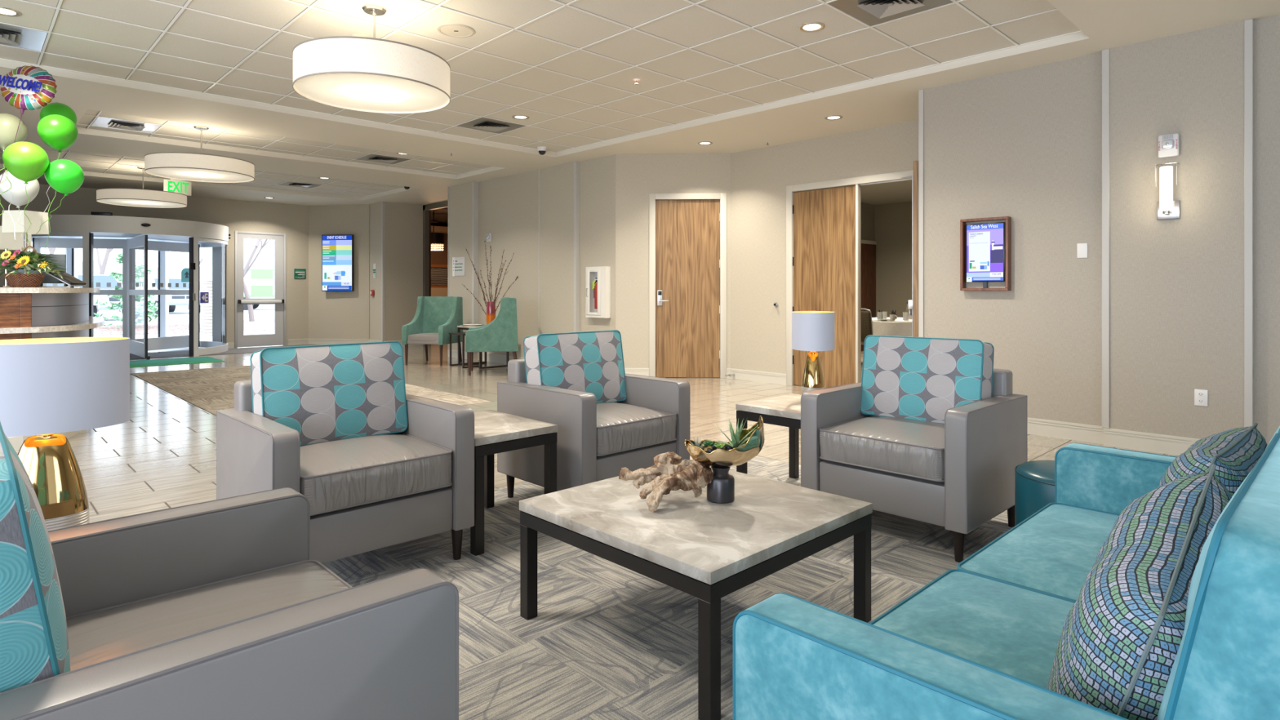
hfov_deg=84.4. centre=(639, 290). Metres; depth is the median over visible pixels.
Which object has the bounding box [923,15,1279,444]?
wall
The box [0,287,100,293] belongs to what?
countertop
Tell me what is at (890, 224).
wall
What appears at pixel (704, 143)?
recessed light
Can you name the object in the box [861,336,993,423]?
cushion
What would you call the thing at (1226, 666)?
cushion
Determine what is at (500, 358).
baseboard
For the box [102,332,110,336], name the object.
rock
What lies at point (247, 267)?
bare tree
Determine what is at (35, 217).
desk lamp
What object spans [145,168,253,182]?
diffuser
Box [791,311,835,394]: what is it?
table lamp
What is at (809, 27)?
recessed light
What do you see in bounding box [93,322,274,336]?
ground
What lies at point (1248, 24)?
trim
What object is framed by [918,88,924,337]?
trim
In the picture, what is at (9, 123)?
balloon
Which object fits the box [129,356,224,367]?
floor mat
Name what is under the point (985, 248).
screen
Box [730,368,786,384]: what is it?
baseboard
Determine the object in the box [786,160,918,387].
door
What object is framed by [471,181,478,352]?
trim
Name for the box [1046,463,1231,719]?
throw pillow
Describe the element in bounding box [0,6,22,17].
recessed light
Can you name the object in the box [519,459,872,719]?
coffee table
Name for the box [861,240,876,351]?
room door
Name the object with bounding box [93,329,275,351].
ground
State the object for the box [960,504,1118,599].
seat cushion
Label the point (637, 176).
wall
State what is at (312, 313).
wall
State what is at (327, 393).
cushion
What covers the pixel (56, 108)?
balloon
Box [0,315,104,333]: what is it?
countertop
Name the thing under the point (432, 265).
trim
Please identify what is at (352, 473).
seat cushion
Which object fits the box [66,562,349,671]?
seat cushion
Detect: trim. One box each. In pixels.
[381,201,385,341]
[431,225,448,233]
[431,264,448,287]
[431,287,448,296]
[448,186,448,349]
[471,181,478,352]
[537,168,539,334]
[573,160,579,332]
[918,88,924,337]
[1102,48,1109,428]
[1244,18,1253,426]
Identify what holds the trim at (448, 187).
attached to the wall at (508, 206)
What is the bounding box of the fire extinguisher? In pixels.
[591,277,597,309]
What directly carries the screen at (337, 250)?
attached to the wall at (312, 313)
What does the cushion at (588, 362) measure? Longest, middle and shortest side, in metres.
0.634 x 0.437 x 0.195 m
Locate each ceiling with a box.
[0,0,1279,223]
[861,179,911,204]
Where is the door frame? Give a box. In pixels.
[422,200,448,345]
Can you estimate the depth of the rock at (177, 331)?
19.48 m
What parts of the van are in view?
green panel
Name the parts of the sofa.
arm, arm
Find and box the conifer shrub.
[93,249,158,328]
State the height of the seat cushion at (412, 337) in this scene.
0.130 m
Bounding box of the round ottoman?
[1014,460,1054,525]
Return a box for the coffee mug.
[889,314,897,320]
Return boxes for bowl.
[684,415,764,466]
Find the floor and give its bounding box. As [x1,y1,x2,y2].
[15,344,1177,719]
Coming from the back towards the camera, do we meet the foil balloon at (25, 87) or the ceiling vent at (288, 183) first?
the ceiling vent at (288, 183)
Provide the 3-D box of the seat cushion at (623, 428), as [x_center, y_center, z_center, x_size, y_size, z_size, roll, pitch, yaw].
[-0.204,0.762,3.980,0.634,0.200,0.632,0,1,-44]
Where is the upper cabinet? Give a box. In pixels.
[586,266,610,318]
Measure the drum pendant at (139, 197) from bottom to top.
0.566 m
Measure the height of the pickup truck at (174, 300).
1.880 m
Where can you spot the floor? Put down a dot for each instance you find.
(606, 640)
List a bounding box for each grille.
[108,295,139,301]
[171,294,189,298]
[440,25,471,36]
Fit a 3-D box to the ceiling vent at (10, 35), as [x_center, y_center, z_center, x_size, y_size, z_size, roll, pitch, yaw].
[-4.793,-1.898,5.225,0.584,0.018,0.584,0,0,-44]
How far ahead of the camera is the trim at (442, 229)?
19.13 m
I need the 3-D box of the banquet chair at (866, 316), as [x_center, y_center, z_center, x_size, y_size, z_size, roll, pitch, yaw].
[3.319,0.722,10.078,0.505,0.938,0.444,0,0,-24]
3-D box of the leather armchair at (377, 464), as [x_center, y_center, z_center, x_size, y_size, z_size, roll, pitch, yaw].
[-1.286,0.717,3.095,0.826,0.946,0.792,0,0,-44]
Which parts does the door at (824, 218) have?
closer arm, vertical rod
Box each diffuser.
[97,199,186,207]
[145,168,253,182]
[293,73,448,111]
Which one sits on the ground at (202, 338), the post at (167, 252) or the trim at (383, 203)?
the post at (167, 252)
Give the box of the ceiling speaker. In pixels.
[436,22,475,37]
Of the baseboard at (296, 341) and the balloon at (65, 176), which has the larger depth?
the baseboard at (296, 341)
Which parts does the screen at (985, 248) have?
casing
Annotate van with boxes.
[244,265,274,310]
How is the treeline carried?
on the road
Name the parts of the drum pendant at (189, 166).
lamp shade, rod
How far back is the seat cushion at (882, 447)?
3.34 m
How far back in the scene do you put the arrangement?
11.00 m
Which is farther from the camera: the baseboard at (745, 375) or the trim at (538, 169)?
the trim at (538, 169)
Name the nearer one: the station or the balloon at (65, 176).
the balloon at (65, 176)
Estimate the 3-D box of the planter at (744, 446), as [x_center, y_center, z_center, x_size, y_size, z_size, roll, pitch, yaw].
[0.320,0.610,2.581,0.293,0.309,0.202,0,0,-30]
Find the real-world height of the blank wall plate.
0.115 m
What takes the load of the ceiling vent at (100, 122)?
in the ceiling at (735, 76)
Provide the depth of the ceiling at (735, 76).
6.19 m
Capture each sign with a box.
[163,178,191,195]
[293,268,306,278]
[373,263,376,278]
[452,257,465,276]
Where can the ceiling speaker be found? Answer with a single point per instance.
(451, 29)
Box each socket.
[35,433,54,435]
[1197,391,1204,396]
[1197,398,1204,403]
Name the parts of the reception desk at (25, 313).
wood panel, corner post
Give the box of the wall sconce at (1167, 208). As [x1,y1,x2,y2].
[1155,161,1179,219]
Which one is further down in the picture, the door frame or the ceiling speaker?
the door frame
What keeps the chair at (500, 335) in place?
on the floor
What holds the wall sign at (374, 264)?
attached to the wall at (312, 313)
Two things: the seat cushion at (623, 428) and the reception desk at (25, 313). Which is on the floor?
the reception desk at (25, 313)
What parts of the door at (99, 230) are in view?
wall frame, wing frame, wing frame, wing frame, wall frame, curved glass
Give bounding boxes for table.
[448,324,508,368]
[470,409,557,555]
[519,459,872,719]
[735,393,801,478]
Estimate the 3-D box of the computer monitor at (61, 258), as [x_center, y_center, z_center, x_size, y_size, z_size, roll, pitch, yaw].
[-5.289,-0.170,6.222,0.360,0.300,0.120,0,0,-29]
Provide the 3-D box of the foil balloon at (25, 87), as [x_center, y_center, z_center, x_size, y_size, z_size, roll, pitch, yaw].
[-4.783,-1.051,5.479,0.453,1.409,0.212,0,0,-17]
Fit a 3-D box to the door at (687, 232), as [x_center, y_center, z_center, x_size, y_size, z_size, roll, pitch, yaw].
[0.647,-0.060,9.582,1.045,2.500,0.170,0,0,2]
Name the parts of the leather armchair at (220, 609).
arm, arm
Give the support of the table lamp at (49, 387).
on the side table
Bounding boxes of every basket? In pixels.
[0,245,66,287]
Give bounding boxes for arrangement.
[462,240,518,313]
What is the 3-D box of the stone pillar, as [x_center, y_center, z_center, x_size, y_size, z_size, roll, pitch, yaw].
[-11.267,-0.505,18.871,0.780,3.410,0.660,0,0,-44]
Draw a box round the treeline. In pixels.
[78,258,262,288]
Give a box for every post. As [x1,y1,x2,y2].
[74,248,78,287]
[166,251,168,337]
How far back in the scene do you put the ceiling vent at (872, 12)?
4.75 m
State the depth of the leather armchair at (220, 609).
1.19 m
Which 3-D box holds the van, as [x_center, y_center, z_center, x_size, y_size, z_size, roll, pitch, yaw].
[-22.333,-0.155,44.543,6.640,2.750,2.260,0,0,-19]
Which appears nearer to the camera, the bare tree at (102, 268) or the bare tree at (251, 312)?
the bare tree at (251, 312)
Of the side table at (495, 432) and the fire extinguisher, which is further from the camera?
the fire extinguisher
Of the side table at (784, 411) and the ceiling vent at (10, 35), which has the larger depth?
the ceiling vent at (10, 35)
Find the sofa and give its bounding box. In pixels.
[733,426,1279,719]
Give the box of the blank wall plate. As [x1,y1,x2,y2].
[1076,243,1087,257]
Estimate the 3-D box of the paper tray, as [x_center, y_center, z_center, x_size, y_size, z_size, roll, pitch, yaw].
[-4.802,-0.026,5.790,0.180,0.012,0.240,0,0,-44]
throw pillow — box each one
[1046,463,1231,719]
[1157,422,1267,496]
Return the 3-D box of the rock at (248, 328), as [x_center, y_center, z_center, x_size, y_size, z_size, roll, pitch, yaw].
[-11.603,1.160,20.925,0.172,0.164,0.171,0,0,-8]
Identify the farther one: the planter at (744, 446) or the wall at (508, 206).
the wall at (508, 206)
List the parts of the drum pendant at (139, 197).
lamp shade, rod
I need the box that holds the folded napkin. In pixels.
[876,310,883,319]
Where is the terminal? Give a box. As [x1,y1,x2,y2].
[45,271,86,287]
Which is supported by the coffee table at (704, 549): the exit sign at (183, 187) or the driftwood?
the driftwood
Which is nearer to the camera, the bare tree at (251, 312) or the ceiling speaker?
the ceiling speaker
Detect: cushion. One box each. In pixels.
[0,432,70,692]
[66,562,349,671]
[251,342,406,445]
[300,432,451,513]
[408,333,438,342]
[524,331,626,403]
[596,401,676,454]
[819,415,944,479]
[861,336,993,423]
[873,571,1074,688]
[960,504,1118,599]
[1156,438,1279,719]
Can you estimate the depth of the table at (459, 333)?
10.99 m
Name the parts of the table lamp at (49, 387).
lamp shade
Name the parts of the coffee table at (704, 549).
leg, leg, leg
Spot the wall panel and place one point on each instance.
(438, 276)
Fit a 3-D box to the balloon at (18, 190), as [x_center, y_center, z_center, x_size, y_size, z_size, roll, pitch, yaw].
[-5.001,-0.627,5.680,0.260,0.688,0.260,0,0,-32]
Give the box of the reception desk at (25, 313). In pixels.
[0,287,104,450]
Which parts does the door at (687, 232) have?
lock plate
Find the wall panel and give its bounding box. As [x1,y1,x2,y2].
[431,267,448,284]
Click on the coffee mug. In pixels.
(892, 317)
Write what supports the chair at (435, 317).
on the floor
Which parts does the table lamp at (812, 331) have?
lamp shade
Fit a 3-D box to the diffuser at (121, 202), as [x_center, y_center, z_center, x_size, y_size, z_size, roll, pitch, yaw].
[-7.730,-1.358,10.978,1.136,0.001,1.136,0,0,-44]
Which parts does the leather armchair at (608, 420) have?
leg, backrest, arm, seat, arm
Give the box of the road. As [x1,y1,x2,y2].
[97,304,274,324]
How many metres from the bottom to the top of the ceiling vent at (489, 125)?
0.018 m
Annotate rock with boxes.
[93,332,101,336]
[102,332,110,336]
[111,331,119,335]
[148,329,154,334]
[175,329,182,333]
[244,326,252,330]
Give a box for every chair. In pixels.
[402,296,462,365]
[466,297,518,375]
[861,307,873,344]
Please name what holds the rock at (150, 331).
on the ground at (202, 338)
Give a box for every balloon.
[0,65,57,215]
[0,113,27,239]
[0,170,39,250]
[2,141,48,251]
[35,159,84,234]
[36,114,78,230]
[40,102,76,252]
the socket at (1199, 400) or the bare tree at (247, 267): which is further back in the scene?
the bare tree at (247, 267)
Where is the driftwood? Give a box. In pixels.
[618,451,712,511]
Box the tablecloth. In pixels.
[871,317,911,337]
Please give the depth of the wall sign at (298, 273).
15.27 m
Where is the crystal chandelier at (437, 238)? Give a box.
[431,210,444,250]
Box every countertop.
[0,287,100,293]
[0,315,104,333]
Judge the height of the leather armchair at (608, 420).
0.946 m
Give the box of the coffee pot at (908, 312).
[905,302,911,319]
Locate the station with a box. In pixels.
[369,289,374,296]
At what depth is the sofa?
1.09 m
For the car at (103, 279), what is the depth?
28.58 m
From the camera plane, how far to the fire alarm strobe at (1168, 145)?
5.09 m
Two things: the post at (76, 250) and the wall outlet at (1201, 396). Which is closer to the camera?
the wall outlet at (1201, 396)
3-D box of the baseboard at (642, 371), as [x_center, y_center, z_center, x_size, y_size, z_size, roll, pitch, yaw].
[0.447,1.123,9.545,1.556,0.135,0.018,0,0,2]
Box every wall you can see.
[0,184,423,348]
[429,201,911,317]
[448,154,615,359]
[615,153,730,368]
[730,120,918,373]
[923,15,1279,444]
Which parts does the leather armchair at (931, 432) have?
arm, seat, leg, arm, backrest, leg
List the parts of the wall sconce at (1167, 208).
plate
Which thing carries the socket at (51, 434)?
attached to the table lamp at (49, 387)
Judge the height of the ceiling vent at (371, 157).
0.018 m
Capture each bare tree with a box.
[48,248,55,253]
[96,248,113,311]
[244,239,271,276]
[244,281,254,321]
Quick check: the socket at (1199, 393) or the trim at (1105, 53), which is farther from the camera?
the trim at (1105, 53)
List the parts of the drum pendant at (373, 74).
lamp shade, rod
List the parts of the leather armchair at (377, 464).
backrest, arm, seat, arm, leg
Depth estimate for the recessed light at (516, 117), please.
7.78 m
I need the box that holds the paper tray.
[39,286,70,287]
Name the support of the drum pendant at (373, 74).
hanging from the ceiling at (735, 76)
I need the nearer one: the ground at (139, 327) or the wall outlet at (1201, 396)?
the wall outlet at (1201, 396)
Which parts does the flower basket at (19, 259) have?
handle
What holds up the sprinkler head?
attached to the ceiling at (735, 76)
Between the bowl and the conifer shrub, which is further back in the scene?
the conifer shrub
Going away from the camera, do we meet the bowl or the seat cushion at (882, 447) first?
the bowl
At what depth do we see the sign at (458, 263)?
12.33 m
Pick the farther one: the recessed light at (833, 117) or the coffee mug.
the coffee mug
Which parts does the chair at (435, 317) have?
leg, seat rail, leg, backrest, leg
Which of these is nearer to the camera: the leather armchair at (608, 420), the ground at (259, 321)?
the leather armchair at (608, 420)
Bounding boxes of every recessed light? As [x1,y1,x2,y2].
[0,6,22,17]
[351,33,372,37]
[511,115,528,119]
[697,141,712,145]
[798,22,825,32]
[824,115,843,119]
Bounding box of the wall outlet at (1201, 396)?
[1194,389,1208,406]
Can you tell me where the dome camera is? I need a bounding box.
[537,146,546,155]
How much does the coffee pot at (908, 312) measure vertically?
0.270 m
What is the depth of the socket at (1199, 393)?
4.99 m
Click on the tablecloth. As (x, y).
(902, 326)
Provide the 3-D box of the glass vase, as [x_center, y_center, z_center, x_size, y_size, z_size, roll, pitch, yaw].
[-2.323,0.372,11.000,0.148,0.385,0.148,0,0,-44]
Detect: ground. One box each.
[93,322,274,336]
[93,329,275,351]
[244,319,274,323]
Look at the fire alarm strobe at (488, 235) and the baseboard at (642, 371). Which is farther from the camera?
the fire alarm strobe at (488, 235)
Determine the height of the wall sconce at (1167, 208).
0.399 m
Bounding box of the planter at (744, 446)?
[684,415,764,503]
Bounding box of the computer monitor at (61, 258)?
[13,253,66,286]
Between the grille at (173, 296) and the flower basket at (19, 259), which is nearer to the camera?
the flower basket at (19, 259)
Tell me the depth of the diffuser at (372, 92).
4.77 m
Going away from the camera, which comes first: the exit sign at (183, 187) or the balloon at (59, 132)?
the balloon at (59, 132)
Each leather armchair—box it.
[0,422,458,719]
[216,341,474,563]
[497,329,690,497]
[800,334,1027,562]
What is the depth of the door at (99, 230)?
12.96 m
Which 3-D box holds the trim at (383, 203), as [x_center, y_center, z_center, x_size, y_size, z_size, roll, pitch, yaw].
[-5.359,-0.395,14.731,0.055,2.900,0.055,0,0,-44]
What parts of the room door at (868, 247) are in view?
frame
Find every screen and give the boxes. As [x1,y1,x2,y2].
[321,234,353,291]
[960,216,1011,290]
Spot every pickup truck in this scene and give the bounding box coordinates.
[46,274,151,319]
[135,277,189,314]
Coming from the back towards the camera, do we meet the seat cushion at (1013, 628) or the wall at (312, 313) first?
the wall at (312, 313)
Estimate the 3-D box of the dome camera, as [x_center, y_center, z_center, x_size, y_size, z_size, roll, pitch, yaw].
[-1.309,-1.861,9.443,0.124,0.100,0.124,0,0,-44]
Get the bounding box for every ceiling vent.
[0,23,47,51]
[91,116,160,133]
[278,181,322,187]
[355,154,409,164]
[456,117,525,133]
[828,0,952,26]
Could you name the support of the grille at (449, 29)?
attached to the ceiling speaker
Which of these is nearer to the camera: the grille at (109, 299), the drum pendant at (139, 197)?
the drum pendant at (139, 197)
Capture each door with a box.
[15,211,230,359]
[235,231,286,348]
[648,193,726,378]
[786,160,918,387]
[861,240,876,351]
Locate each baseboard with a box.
[226,338,422,348]
[447,349,524,364]
[624,368,730,378]
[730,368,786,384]
[1027,417,1199,455]
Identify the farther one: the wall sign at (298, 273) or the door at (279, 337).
the wall sign at (298, 273)
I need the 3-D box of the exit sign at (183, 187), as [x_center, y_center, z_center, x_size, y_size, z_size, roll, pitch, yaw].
[-7.670,-1.715,11.709,0.390,0.262,0.060,0,0,-44]
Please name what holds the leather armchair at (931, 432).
on the floor
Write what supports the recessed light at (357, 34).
attached to the ceiling at (735, 76)
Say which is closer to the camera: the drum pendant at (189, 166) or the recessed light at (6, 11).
the recessed light at (6, 11)
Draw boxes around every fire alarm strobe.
[486,232,491,242]
[1157,133,1179,158]
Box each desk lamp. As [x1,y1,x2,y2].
[0,226,31,287]
[1,209,48,273]
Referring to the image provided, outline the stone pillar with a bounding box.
[200,247,212,336]
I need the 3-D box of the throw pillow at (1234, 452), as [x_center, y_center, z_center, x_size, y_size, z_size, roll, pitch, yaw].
[1.382,0.558,1.736,0.449,0.434,0.249,0,0,-37]
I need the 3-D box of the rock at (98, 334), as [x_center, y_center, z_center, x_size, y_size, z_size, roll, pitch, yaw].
[-14.071,1.161,18.306,0.156,0.129,0.148,0,0,4]
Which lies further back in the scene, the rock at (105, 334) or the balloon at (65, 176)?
the rock at (105, 334)
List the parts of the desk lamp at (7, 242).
lamp shade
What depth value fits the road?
35.14 m
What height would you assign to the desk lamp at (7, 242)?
0.560 m
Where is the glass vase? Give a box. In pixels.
[485,302,495,324]
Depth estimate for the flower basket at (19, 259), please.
5.48 m
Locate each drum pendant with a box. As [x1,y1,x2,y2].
[96,166,186,208]
[144,125,254,182]
[292,4,450,114]
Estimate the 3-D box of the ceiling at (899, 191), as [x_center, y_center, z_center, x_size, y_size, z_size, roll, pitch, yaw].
[5.090,-1.760,9.785,5.680,0.100,11.000,0,0,-44]
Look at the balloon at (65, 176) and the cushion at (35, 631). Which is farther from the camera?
the balloon at (65, 176)
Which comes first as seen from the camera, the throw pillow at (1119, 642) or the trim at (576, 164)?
the throw pillow at (1119, 642)
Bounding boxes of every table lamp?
[0,337,129,531]
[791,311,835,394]
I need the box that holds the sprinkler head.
[632,78,639,84]
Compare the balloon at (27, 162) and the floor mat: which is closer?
the balloon at (27, 162)
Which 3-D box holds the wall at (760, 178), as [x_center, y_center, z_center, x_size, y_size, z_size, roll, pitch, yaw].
[2.414,-0.460,8.382,0.120,3.300,3.300,0,0,-44]
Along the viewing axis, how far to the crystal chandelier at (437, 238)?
16.37 m
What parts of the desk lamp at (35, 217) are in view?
lamp shade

